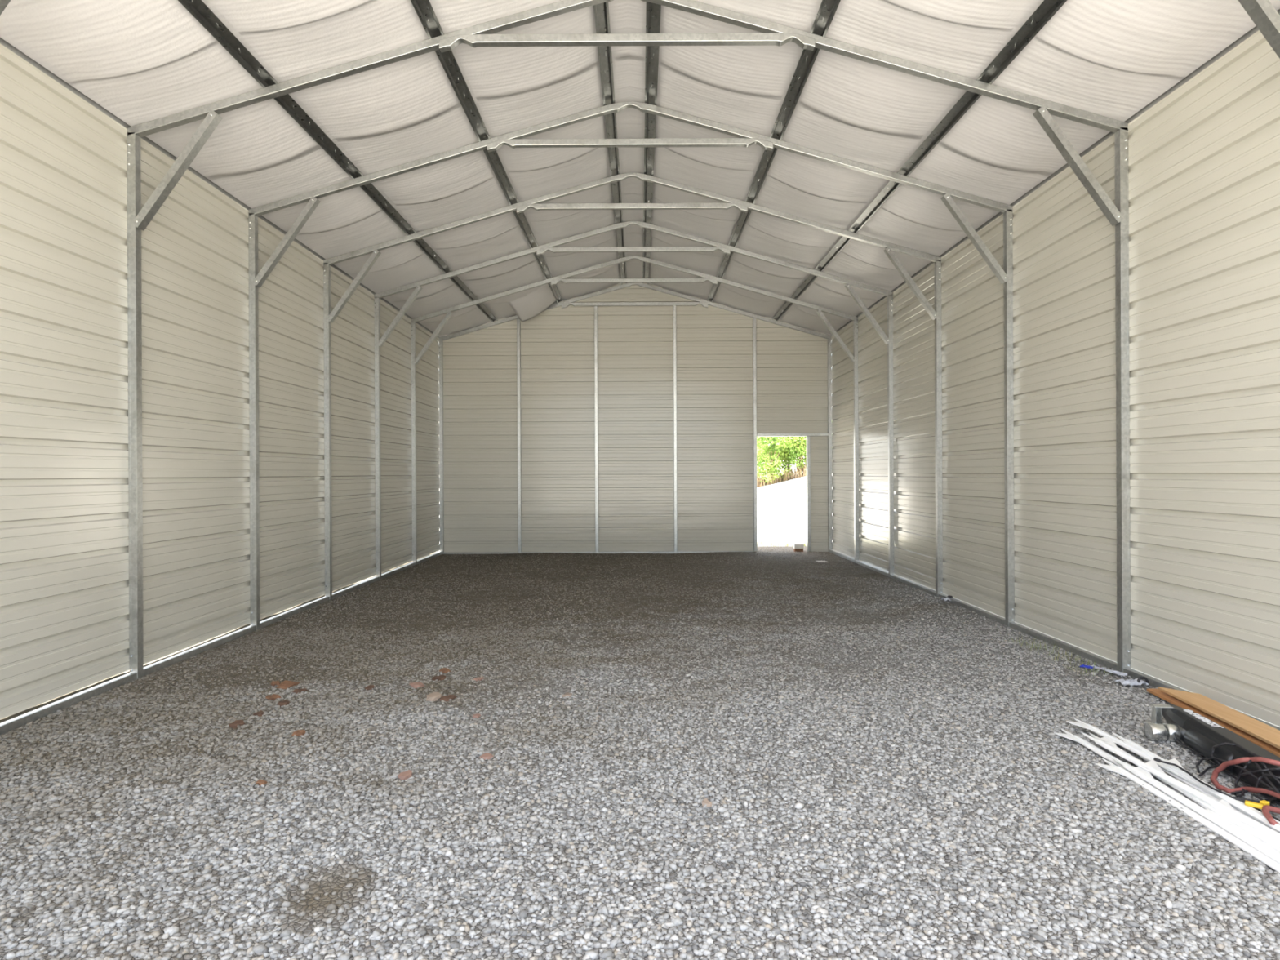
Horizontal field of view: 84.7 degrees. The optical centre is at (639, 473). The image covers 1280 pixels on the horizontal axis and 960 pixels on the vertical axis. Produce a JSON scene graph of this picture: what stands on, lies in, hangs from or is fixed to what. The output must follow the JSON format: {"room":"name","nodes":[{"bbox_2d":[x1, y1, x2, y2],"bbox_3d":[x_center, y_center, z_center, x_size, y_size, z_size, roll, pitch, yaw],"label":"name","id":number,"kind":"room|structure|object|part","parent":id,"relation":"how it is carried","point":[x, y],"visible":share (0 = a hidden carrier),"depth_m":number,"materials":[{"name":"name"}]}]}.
{"room":"empty metal shed","nodes":[
{"label":"empty metal shed","id":0,"kind":"room"},
{"bbox_2d":[0,43,439,719],"bbox_3d":[-3.591,-0.518,6.463,0.024,3.785,12.289,0,0,0],"label":"wall","id":1,"kind":"structure","parent":0,"point":[64,510],"depth_m":5.25,"materials":[{"name":"white metal"}]},
{"bbox_2d":[443,282,828,552],"bbox_3d":[-0.080,-1.025,12.600,7.041,4.893,0.024,0,0,0],"label":"wall","id":2,"kind":"structure","parent":0,"point":[715,426],"depth_m":12.59,"materials":[{"name":"white metal"}]},
{"bbox_2d":[438,282,831,337],"bbox_3d":[-0.090,-2.967,6.449,7.201,1.179,12.343,0,0,0],"label":"trim","id":3,"kind":"structure","parent":2,"relation":"attached to","point":[555,302],"depth_m":12.62,"materials":[{"name":"grey metal"}]},
{"bbox_2d":[756,432,828,551],"bbox_3d":[2.730,0.334,12.559,1.278,2.108,0.056,0,0,0],"label":"door frame","id":4,"kind":"structure","parent":2,"relation":"attached to","point":[808,437],"depth_m":12.53,"materials":[{"name":"metal"}]},
{"bbox_3d":[2.725,-0.692,12.559,1.278,0.057,0.056,0,0,0],"label":"door header","id":5,"kind":"part","parent":4,"relation":"part of","materials":[{"name":"grey metal"}]},
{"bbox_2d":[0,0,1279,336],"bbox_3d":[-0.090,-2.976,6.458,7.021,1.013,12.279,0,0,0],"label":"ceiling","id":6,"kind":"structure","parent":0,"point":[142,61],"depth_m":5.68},
{"bbox_2d":[0,546,1279,959],"bbox_3d":[-0.069,1.421,6.494,7.041,0.031,14.188,0,0,0],"label":"floor","id":7,"kind":"structure","parent":0,"point":[305,924],"depth_m":3.74,"materials":[{"name":"grey gravel"}]},
{"bbox_2d":[0,551,443,734],"bbox_3d":[-3.541,1.422,6.454,0.049,0.061,12.269,0,0,0],"label":"base rail","id":8,"kind":"object","parent":7,"relation":"on","point":[14,723],"visible":0.82,"depth_m":5.22,"materials":[{"name":"metal"}]},
{"bbox_2d":[228,720,244,728],"bbox_3d":[-2.294,1.431,3.994,0.087,0.034,0.074,0,0,25],"label":"bark piece","id":9,"kind":"object","parent":7,"relation":"on","point":[233,725],"visible":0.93,"depth_m":3.98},
{"bbox_2d":[253,710,263,716],"bbox_3d":[-2.264,1.431,4.172,0.059,0.027,0.066,0,0,1],"label":"bark piece","id":10,"kind":"object","parent":7,"relation":"on","point":[260,713],"visible":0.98,"depth_m":4.15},
{"bbox_2d":[255,779,267,786],"bbox_3d":[-1.738,1.421,3.216,0.042,0.025,0.049,0,0,9],"label":"fragment","id":11,"kind":"object","parent":7,"relation":"on","point":[260,782],"visible":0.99,"depth_m":3.21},
{"bbox_2d":[265,693,281,700],"bbox_3d":[-2.333,1.428,4.465,0.087,0.033,0.058,0,0,20],"label":"fragment","id":12,"kind":"object","parent":7,"relation":"on","point":[273,696],"visible":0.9,"depth_m":4.45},
{"bbox_2d":[270,680,279,685],"bbox_3d":[-2.482,1.431,4.780,0.050,0.028,0.081,0,0,-41],"label":"fragment","id":13,"kind":"object","parent":7,"relation":"on","point":[273,682],"visible":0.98,"depth_m":4.76,"materials":[{"name":"brown plant"}]},
{"bbox_2d":[276,699,290,706],"bbox_3d":[-2.211,1.429,4.350,0.066,0.030,0.085,0,-1,14],"label":"bark piece","id":14,"kind":"object","parent":7,"relation":"on","point":[285,702],"visible":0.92,"depth_m":4.33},
{"bbox_2d":[275,680,300,688],"bbox_3d":[-2.375,1.428,4.733,0.099,0.040,0.138,0,0,15],"label":"fragment","id":15,"kind":"object","parent":7,"relation":"on","point":[286,684],"visible":0.95,"depth_m":4.72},
{"bbox_2d":[291,729,305,736],"bbox_3d":[-1.858,1.420,3.834,0.072,0.029,0.055,0,0,-1],"label":"fragment","id":16,"kind":"object","parent":7,"relation":"on","point":[298,732],"visible":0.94,"depth_m":3.82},
{"bbox_2d":[292,688,308,693],"bbox_3d":[-2.222,1.428,4.599,0.096,0.028,0.059,0,0,-26],"label":"bark piece","id":17,"kind":"object","parent":7,"relation":"on","point":[295,691],"visible":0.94,"depth_m":4.59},
{"bbox_2d":[364,684,374,689],"bbox_3d":[-1.803,1.433,4.692,0.056,0.025,0.075,0,0,11],"label":"bark piece","id":18,"kind":"object","parent":7,"relation":"on","point":[370,686],"visible":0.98,"depth_m":4.68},
{"bbox_2d":[397,769,412,779],"bbox_3d":[-1.104,1.422,3.308,0.063,0.031,0.095,0,0,-9],"label":"fragment","id":19,"kind":"object","parent":7,"relation":"on","point":[406,775],"visible":0.98,"depth_m":3.28,"materials":[{"name":"stone"}]},
{"bbox_2d":[408,681,424,688],"bbox_3d":[-1.496,1.427,4.717,0.099,0.036,0.092,0,0,30],"label":"fragment","id":20,"kind":"object","parent":7,"relation":"on","point":[415,685],"visible":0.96,"depth_m":4.70,"materials":[{"name":"stone"}]},
{"bbox_2d":[426,692,441,701],"bbox_3d":[-1.305,1.422,4.453,0.092,0.039,0.151,0,0,-8],"label":"fragment","id":21,"kind":"object","parent":7,"relation":"on","point":[434,696],"visible":0.93,"depth_m":4.43,"materials":[{"name":"stone"}]},
{"bbox_2d":[431,675,445,680],"bbox_3d":[-1.384,1.421,4.872,0.075,0.032,0.108,0,0,18],"label":"bark piece","id":22,"kind":"object","parent":7,"relation":"on","point":[440,677],"visible":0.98,"depth_m":4.85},
{"bbox_2d":[439,667,450,673],"bbox_3d":[-1.399,1.418,5.034,0.085,0.029,0.062,0,0,33],"label":"fragment","id":23,"kind":"object","parent":7,"relation":"on","point":[444,670],"visible":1,"depth_m":5.01,"materials":[{"name":"brown plant"}]},
{"bbox_2d":[440,694,457,701],"bbox_3d":[-1.205,1.420,4.425,0.117,0.030,0.066,0,0,-41],"label":"bark piece","id":24,"kind":"object","parent":7,"relation":"on","point":[446,698],"visible":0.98,"depth_m":4.41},
{"bbox_2d":[472,713,480,718],"bbox_3d":[-0.961,1.424,4.114,0.042,0.022,0.054,0,0,26],"label":"fragment","id":25,"kind":"object","parent":7,"relation":"on","point":[477,715],"visible":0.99,"depth_m":4.11,"materials":[{"name":"stone"}]},
{"bbox_2d":[473,676,484,680],"bbox_3d":[-1.108,1.413,4.817,0.068,0.024,0.058,0,0,20],"label":"fragment","id":26,"kind":"object","parent":7,"relation":"on","point":[481,678],"visible":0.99,"depth_m":4.80,"materials":[{"name":"stone"}]},
{"bbox_2d":[479,752,493,759],"bbox_3d":[-0.773,1.428,3.540,0.061,0.024,0.058,0,0,-37],"label":"fragment","id":27,"kind":"object","parent":7,"relation":"on","point":[486,755],"visible":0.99,"depth_m":3.53,"materials":[{"name":"stone"}]},
{"bbox_2d":[561,692,572,697],"bbox_3d":[-0.464,1.415,4.476,0.069,0.024,0.051,0,0,-33],"label":"fragment","id":28,"kind":"object","parent":7,"relation":"on","point":[567,694],"visible":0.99,"depth_m":4.46,"materials":[{"name":"stone"}]},
{"bbox_2d":[443,551,753,554],"bbox_3d":[-0.742,1.429,12.559,5.537,0.052,0.053,0,0,0],"label":"base rail","id":29,"kind":"object","parent":7,"relation":"on","point":[652,552],"visible":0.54,"depth_m":12.53,"materials":[{"name":"metal"}]},
{"bbox_2d":[516,318,521,552],"bbox_3d":[-2.160,-0.677,12.559,0.057,4.177,0.056,0,0,0],"label":"stud","id":30,"kind":"object","parent":29,"relation":"on","point":[518,321],"visible":0.89,"depth_m":12.53,"materials":[{"name":"metal"}]},
{"bbox_2d":[594,306,598,551],"bbox_3d":[-0.779,-0.818,12.559,0.057,4.445,0.056,0,0,0],"label":"stud","id":31,"kind":"object","parent":29,"relation":"on","point":[596,397],"visible":1,"depth_m":12.53,"materials":[{"name":"metal"}]},
{"bbox_2d":[672,306,677,551],"bbox_3d":[0.628,-0.825,12.559,0.057,4.445,0.056,0,0,0],"label":"stud","id":32,"kind":"object","parent":29,"relation":"on","point":[674,331],"visible":1,"depth_m":12.53,"materials":[{"name":"metal"}]},
{"bbox_2d":[126,0,1130,679],"bbox_3d":[-0.080,-0.994,4.913,7.001,4.831,0.118,0,0,0],"label":"arch frame","id":33,"kind":"object","parent":7,"relation":"on","point":[771,33],"visible":0.98,"depth_m":4.91,"materials":[{"name":"metal"}]},
{"bbox_3d":[-3.550,-0.474,4.939,0.057,3.824,0.058,0,0,0],"label":"post","id":34,"kind":"part","parent":33,"relation":"part of","materials":[{"name":"metal"}]},
{"bbox_3d":[3.394,-0.507,4.939,0.057,3.824,0.058,0,0,0],"label":"post","id":35,"kind":"part","parent":33,"relation":"part of","materials":[{"name":"metal"}]},
{"bbox_2d":[248,101,1014,629],"bbox_3d":[-0.080,-0.994,6.437,7.001,4.831,0.118,0,0,0],"label":"arch frame","id":36,"kind":"object","parent":7,"relation":"on","point":[514,140],"visible":0.95,"depth_m":6.43,"materials":[{"name":"metal"}]},
{"bbox_3d":[-3.550,-0.474,6.463,0.057,3.824,0.058,0,0,0],"label":"post","id":37,"kind":"part","parent":36,"relation":"part of","materials":[{"name":"metal"}]},
{"bbox_2d":[177,0,497,322],"bbox_3d":[-2.579,-2.724,6.456,0.106,0.061,12.254,0,0,0],"label":"purlin","id":38,"kind":"structure","parent":36,"relation":"attached to","point":[198,9],"depth_m":5.43,"materials":[{"name":"metal"}]},
{"bbox_2d":[410,0,563,302],"bbox_3d":[-1.420,-3.066,6.456,0.106,0.061,12.254,0,0,0],"label":"purlin","id":39,"kind":"structure","parent":36,"relation":"attached to","point":[424,9],"depth_m":5.97,"materials":[{"name":"metal"}]},
{"bbox_2d":[593,1,626,284],"bbox_3d":[-0.282,-3.402,6.456,0.106,0.061,12.254,0,0,0],"label":"purlin","id":40,"kind":"structure","parent":36,"relation":"attached to","point":[601,10],"depth_m":6.46,"materials":[{"name":"metal"}]},
{"bbox_2d":[642,1,661,284],"bbox_3d":[0.099,-3.404,6.456,0.106,0.061,12.254,0,0,0],"label":"purlin","id":41,"kind":"structure","parent":36,"relation":"attached to","point":[653,10],"depth_m":6.46,"materials":[{"name":"metal"}]},
{"bbox_2d":[706,0,840,302],"bbox_3d":[1.240,-3.078,6.456,0.106,0.061,12.254,0,0,0],"label":"purlin","id":42,"kind":"structure","parent":36,"relation":"attached to","point":[828,8],"depth_m":6.03,"materials":[{"name":"metal"}]},
{"bbox_2d":[772,0,1066,320],"bbox_3d":[2.402,-2.748,6.456,0.106,0.061,12.254,0,0,0],"label":"purlin","id":43,"kind":"structure","parent":36,"relation":"attached to","point":[1047,9],"depth_m":5.46,"materials":[{"name":"metal"}]},
{"bbox_3d":[3.394,-0.507,6.463,0.057,3.824,0.058,0,0,0],"label":"post","id":44,"kind":"part","parent":36,"relation":"part of","materials":[{"name":"metal"}]},
{"bbox_2d":[323,172,942,599],"bbox_3d":[-0.080,-0.994,7.961,7.001,4.831,0.118,0,0,0],"label":"arch frame","id":45,"kind":"object","parent":7,"relation":"on","point":[727,202],"visible":0.94,"depth_m":7.96,"materials":[{"name":"metal"}]},
{"bbox_3d":[-3.550,-0.474,7.987,0.057,3.824,0.058,0,0,0],"label":"post","id":46,"kind":"part","parent":45,"relation":"part of","materials":[{"name":"metal"}]},
{"bbox_3d":[3.394,-0.507,7.987,0.057,3.824,0.058,0,0,0],"label":"post","id":47,"kind":"part","parent":45,"relation":"part of","materials":[{"name":"metal"}]},
{"bbox_2d":[373,221,893,579],"bbox_3d":[-0.080,-0.994,9.485,7.001,4.831,0.118,0,0,0],"label":"arch frame","id":48,"kind":"object","parent":7,"relation":"on","point":[726,249],"visible":0.96,"depth_m":9.48,"materials":[{"name":"metal"}]},
{"bbox_3d":[-3.550,-0.474,9.511,0.057,3.824,0.058,0,0,0],"label":"post","id":49,"kind":"part","parent":48,"relation":"part of","materials":[{"name":"metal"}]},
{"bbox_3d":[3.394,-0.507,9.511,0.057,3.824,0.058,0,0,0],"label":"post","id":50,"kind":"part","parent":48,"relation":"part of","materials":[{"name":"metal"}]},
{"bbox_2d":[411,255,858,564],"bbox_3d":[-0.080,-0.994,11.009,7.001,4.831,0.118,0,0,0],"label":"arch frame","id":51,"kind":"object","parent":7,"relation":"on","point":[555,280],"visible":0.98,"depth_m":11.01,"materials":[{"name":"metal"}]},
{"bbox_3d":[-3.550,-0.474,11.035,0.057,3.824,0.058,0,0,0],"label":"post","id":52,"kind":"part","parent":51,"relation":"part of","materials":[{"name":"metal"}]},
{"bbox_3d":[3.394,-0.507,11.035,0.057,3.824,0.058,0,0,0],"label":"post","id":53,"kind":"part","parent":51,"relation":"part of","materials":[{"name":"metal"}]},
{"bbox_2d":[439,282,832,552],"bbox_3d":[-0.080,-0.994,12.531,7.001,4.831,0.114,0,0,0],"label":"arch frame","id":54,"kind":"object","parent":7,"relation":"on","point":[704,303],"visible":0.95,"depth_m":12.53,"materials":[{"name":"metal"}]},
{"bbox_3d":[-3.550,-0.464,12.559,0.057,3.804,0.058,0,0,0],"label":"post","id":55,"kind":"part","parent":54,"relation":"part of","materials":[{"name":"metal"}]},
{"bbox_3d":[3.394,-0.497,12.559,0.057,3.804,0.058,0,0,0],"label":"post","id":56,"kind":"part","parent":54,"relation":"part of","materials":[{"name":"metal"}]},
{"bbox_2d":[0,547,1279,959],"bbox_3d":[-0.070,1.419,7.549,6.906,0.058,11.329,0,0,0],"label":"gravel","id":57,"kind":"object","parent":7,"relation":"on","point":[1092,940],"visible":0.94,"depth_m":2.94,"materials":[{"name":"gravel"}]},
{"bbox_2d":[1146,688,1279,757],"bbox_3d":[3.199,1.373,3.552,0.150,0.026,1.822,0,0,6],"label":"wood board","id":58,"kind":"object","parent":57,"relation":"on","point":[1157,692],"visible":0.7,"depth_m":3.88,"materials":[{"name":"brown wood"}]},
{"bbox_2d":[1157,686,1279,749],"bbox_3d":[3.195,1.328,3.550,0.126,0.046,1.683,0,0,7],"label":"wood board","id":59,"kind":"object","parent":58,"relation":"on","point":[1254,727],"visible":1,"depth_m":3.83,"materials":[{"name":"brown wood"}]},
{"bbox_2d":[0,0,1279,58],"bbox_3d":[-0.080,-0.994,3.389,7.001,4.831,0.118,0,0,0],"label":"arch frame","id":60,"kind":"object","parent":7,"relation":"on","point":[1262,13],"visible":1,"depth_m":3.41,"materials":[{"name":"metal"}]},
{"bbox_2d":[702,798,711,806],"bbox_3d":[0.284,1.423,3.023,0.042,0.024,0.064,0,0,-34],"label":"stone","id":61,"kind":"object","parent":7,"relation":"on","point":[708,803],"visible":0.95,"depth_m":3.01,"materials":[{"name":"beige stone"}]},
{"bbox_2d":[752,318,757,551],"bbox_3d":[2.055,-0.690,12.559,0.057,4.162,0.056,0,0,0],"label":"stud","id":62,"kind":"object","parent":7,"relation":"on","point":[754,349],"visible":1,"depth_m":12.53,"materials":[{"name":"metal"}]},
{"bbox_2d":[793,548,803,551],"bbox_3d":[2.842,1.376,12.596,0.155,0.055,0.090,0,0,0],"label":"brick","id":63,"kind":"object","parent":7,"relation":"on","point":[794,549],"visible":1,"depth_m":12.55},
{"bbox_2d":[793,543,804,548],"bbox_3d":[2.845,1.305,12.598,0.170,0.085,0.090,0,0,0],"label":"stone block","id":64,"kind":"object","parent":63,"relation":"on","point":[795,545],"visible":1,"depth_m":12.55,"materials":[{"name":"grey stone"}]},
{"bbox_2d":[816,560,828,562],"bbox_3d":[2.891,1.397,11.157,0.176,0.011,0.247,0,0,0],"label":"paper scrap","id":65,"kind":"object","parent":7,"relation":"on","point":[823,561],"visible":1,"depth_m":11.16,"materials":[{"name":"white paper"}]},
{"bbox_2d":[829,549,1279,730],"bbox_3d":[3.403,1.389,6.454,0.049,0.061,12.269,0,0,0],"label":"base rail","id":66,"kind":"object","parent":7,"relation":"on","point":[1155,682],"visible":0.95,"depth_m":5.93,"materials":[{"name":"metal"}]},
{"bbox_2d":[1004,636,1124,675],"bbox_3d":[3.199,1.375,5.381,0.323,0.060,1.072,0,0,0],"label":"straw","id":67,"kind":"object","parent":7,"relation":"on","point":[1037,646],"visible":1,"depth_m":5.32,"materials":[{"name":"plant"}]},
{"bbox_2d":[1080,664,1093,668],"bbox_3d":[3.208,1.384,5.037,0.075,0.010,0.082,0,0,-44],"label":"scrap","id":68,"kind":"object","parent":7,"relation":"on","point":[1085,666],"visible":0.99,"depth_m":5.04,"materials":[{"name":"blue plastic"}]},
{"bbox_2d":[1090,665,1128,675],"bbox_3d":[3.290,1.379,4.935,0.057,0.022,0.265,0,0,-21],"label":"foam shred","id":69,"kind":"object","parent":7,"relation":"on","point":[1098,667],"visible":1,"depth_m":4.91,"materials":[{"name":"white plastic"}]},
{"bbox_2d":[1114,678,1148,685],"bbox_3d":[3.258,1.379,4.658,0.183,0.025,0.108,0,0,0],"label":"plastic wrapper","id":70,"kind":"object","parent":7,"relation":"on","point":[1123,681],"visible":0.97,"depth_m":4.66,"materials":[{"name":"white plastic"}]},
{"bbox_2d":[1137,676,1148,684],"bbox_3d":[3.313,1.361,4.628,0.076,0.048,0.016,0,0,0],"label":"ring","id":71,"kind":"object","parent":70,"relation":"on","point":[1140,678],"visible":1,"depth_m":4.62,"materials":[{"name":"plastic"}]},
{"bbox_2d":[1053,728,1279,853],"bbox_3d":[2.285,1.390,3.116,0.098,0.016,1.420,0,0,-1],"label":"strips","id":72,"kind":"object","parent":7,"relation":"on","point":[1068,735],"visible":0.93,"depth_m":3.56,"materials":[{"name":"white plastic"}]},
{"bbox_2d":[1178,791,1279,853],"bbox_3d":[2.317,1.384,2.628,0.098,0.016,1.420,0,0,5],"label":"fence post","id":73,"kind":"object","parent":72,"relation":"on","point":[1259,838],"visible":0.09,"depth_m":2.72,"materials":[{"name":"white plastic"}]},
{"bbox_2d":[1088,732,1279,848],"bbox_3d":[2.397,1.378,3.024,0.098,0.016,1.420,0,0,1],"label":"strips","id":74,"kind":"object","parent":73,"relation":"on","point":[1103,739],"visible":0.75,"depth_m":2.85,"materials":[{"name":"white plastic"}]},
{"bbox_2d":[1151,773,1279,844],"bbox_3d":[2.409,1.372,2.672,0.098,0.016,1.420,0,0,-1],"label":"strips","id":75,"kind":"object","parent":74,"relation":"on","point":[1221,801],"visible":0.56,"depth_m":2.90,"materials":[{"name":"white plastic"}]},
{"bbox_2d":[1081,732,1279,839],"bbox_3d":[2.402,1.362,2.995,0.098,0.016,1.420,0,0,-4],"label":"strips","id":76,"kind":"object","parent":75,"relation":"on","point":[1151,766],"visible":1,"depth_m":3.04,"materials":[{"name":"white plastic"}]},
{"bbox_2d":[1109,754,1279,863],"bbox_3d":[2.313,1.372,2.720,0.098,0.016,1.420,0,0,0],"label":"strips","id":77,"kind":"object","parent":73,"relation":"on","point":[1139,771],"visible":0.99,"depth_m":2.85,"materials":[{"name":"white plastic"}]},
{"bbox_2d":[1095,757,1279,872],"bbox_3d":[2.231,1.389,2.720,0.098,0.016,1.420,0,0,0],"label":"strips","id":78,"kind":"object","parent":7,"relation":"on","point":[1206,823],"visible":1,"depth_m":2.82,"materials":[{"name":"white plastic"}]},
{"bbox_2d":[1139,755,1279,833],"bbox_3d":[2.491,1.385,2.871,0.098,0.016,1.420,0,0,1],"label":"strips","id":79,"kind":"object","parent":7,"relation":"on","point":[1198,788],"visible":0.4,"depth_m":3.07,"materials":[{"name":"white plastic"}]},
{"bbox_2d":[1066,718,1279,824],"bbox_3d":[2.448,1.371,3.229,0.098,0.016,1.420,0,0,-3],"label":"strips","id":80,"kind":"object","parent":79,"relation":"on","point":[1080,723],"visible":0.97,"depth_m":3.52,"materials":[{"name":"white plastic"}]},
{"bbox_2d":[1244,800,1269,808],"bbox_3d":[2.531,1.354,2.874,0.092,0.020,0.053,0,0,0],"label":"clamp","id":81,"kind":"object","parent":80,"relation":"on","point":[1263,802],"visible":0.93,"depth_m":2.87,"materials":[{"name":"yellow plastic"}]},
{"bbox_3d":[2.561,1.352,2.880,0.030,0.016,0.022,0,0,-17],"label":"handle","id":82,"kind":"part","parent":81,"relation":"part of","materials":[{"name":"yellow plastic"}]},
{"bbox_2d":[1111,732,1279,832],"bbox_3d":[2.500,1.365,3.000,0.098,0.016,1.420,0,0,2],"label":"strips","id":83,"kind":"object","parent":79,"relation":"on","point":[1237,804],"visible":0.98,"depth_m":3.03,"materials":[{"name":"white plastic"}]},
{"bbox_2d":[1153,757,1244,802],"bbox_3d":[2.486,1.357,3.069,0.098,0.034,0.501,0,0,-19],"label":"cord","id":84,"kind":"object","parent":83,"relation":"on","point":[1156,759],"visible":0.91,"depth_m":3.11,"materials":[{"name":"rubber"}]},
{"bbox_2d":[1143,703,1279,805],"bbox_3d":[2.754,1.330,3.267,0.285,0.154,1.280,0,0,9],"label":"jack","id":85,"kind":"object","parent":7,"relation":"on","point":[1198,732],"visible":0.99,"depth_m":3.45,"materials":[{"name":"black metal"}]},
{"bbox_2d":[1195,742,1279,821],"bbox_3d":[2.657,1.325,3.073,0.213,0.161,0.642,0,0,14],"label":"power cable","id":86,"kind":"object","parent":7,"relation":"on","point":[1273,788],"visible":0.93,"depth_m":3.06,"materials":[{"name":"black rubber"}]},
{"bbox_2d":[1210,756,1279,825],"bbox_3d":[2.630,1.317,2.984,0.207,0.177,0.601,0,0,17],"label":"hose","id":87,"kind":"object","parent":7,"relation":"on","point":[1266,809],"visible":1,"depth_m":3.06,"materials":[{"name":"red rubber"}]},
{"bbox_2d":[0,8,1279,342],"bbox_3d":[-0.090,-2.953,6.463,7.203,1.202,12.449,0,0,0],"label":"roof","id":88,"kind":"structure","parent":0,"point":[1255,29],"depth_m":5.16,"materials":[{"name":"white metal"}]},
{"bbox_2d":[0,459,1279,727],"bbox_3d":[5.000,-0.073,15.000,170.000,3.000,190.000,0,0,0],"label":"ground","id":89,"kind":"structure","parent":0,"point":[781,507],"depth_m":20.31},
{"bbox_2d":[2,551,438,719],"bbox_3d":[-4.037,1.432,6.689,0.865,0.116,12.700,0,0,0],"label":"bank","id":90,"kind":"object","parent":89,"relation":"on","point":[437,551],"visible":0.09,"depth_m":5.57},
{"bbox_2d":[756,443,773,479],"bbox_3d":[6.182,-1.343,37.074,2.201,3.780,1.794,0,0,0],"label":"shrub","id":91,"kind":"object","parent":89,"relation":"on","point":[757,449],"visible":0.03,"depth_m":36.98,"materials":[{"name":"green plant"}]},
{"bbox_2d":[756,436,793,485],"bbox_3d":[6.101,-0.763,33.462,2.246,2.699,1.740,0,0,-25],"label":"shrub","id":92,"kind":"object","parent":89,"relation":"on","point":[771,468],"visible":0.74,"depth_m":33.16,"materials":[{"name":"green plant"}]},
{"bbox_3d":[6.091,-0.220,33.496,1.187,1.615,0.803,0,0,0],"label":"stem","id":93,"kind":"part","parent":92,"relation":"part of","materials":[{"name":"green plant"}]},
{"bbox_2d":[757,436,800,470],"bbox_3d":[6.902,-0.877,34.507,2.250,2.462,1.680,0,0,0],"label":"shrub","id":94,"kind":"object","parent":89,"relation":"on","point":[783,454],"visible":0.36,"depth_m":34.16,"materials":[{"name":"green plant"}]},
{"bbox_2d":[756,465,806,488],"bbox_3d":[6.976,0.025,33.691,6.916,2.112,1.887,0,0,0],"label":"dry grass","id":95,"kind":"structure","parent":89,"relation":"on","point":[803,472],"depth_m":33.16,"materials":[{"name":"beige plant"}]},
{"bbox_2d":[757,537,806,546],"bbox_3d":[2.768,1.388,14.090,2.381,0.110,1.302,0,0,0],"label":"grass strip","id":96,"kind":"object","parent":89,"relation":"on","point":[782,540],"visible":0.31,"depth_m":14.12,"materials":[{"name":"white"}]},
{"bbox_2d":[780,435,806,472],"bbox_3d":[7.896,-1.171,33.833,2.216,2.629,1.917,0,0,0],"label":"shrub","id":97,"kind":"object","parent":89,"relation":"on","point":[801,450],"visible":0.51,"depth_m":33.58,"materials":[{"name":"green plant"}]},
{"bbox_3d":[7.916,-0.664,33.885,1.171,1.615,0.780,0,0,0],"label":"stem","id":98,"kind":"part","parent":97,"relation":"part of","materials":[{"name":"green plant"}]},
{"bbox_2d":[831,30,1279,726],"bbox_3d":[3.434,-0.542,6.463,0.024,3.804,12.289,0,0,0],"label":"wall","id":99,"kind":"structure","parent":0,"point":[1204,160],"depth_m":4.89,"materials":[{"name":"white metal"}]}
]}

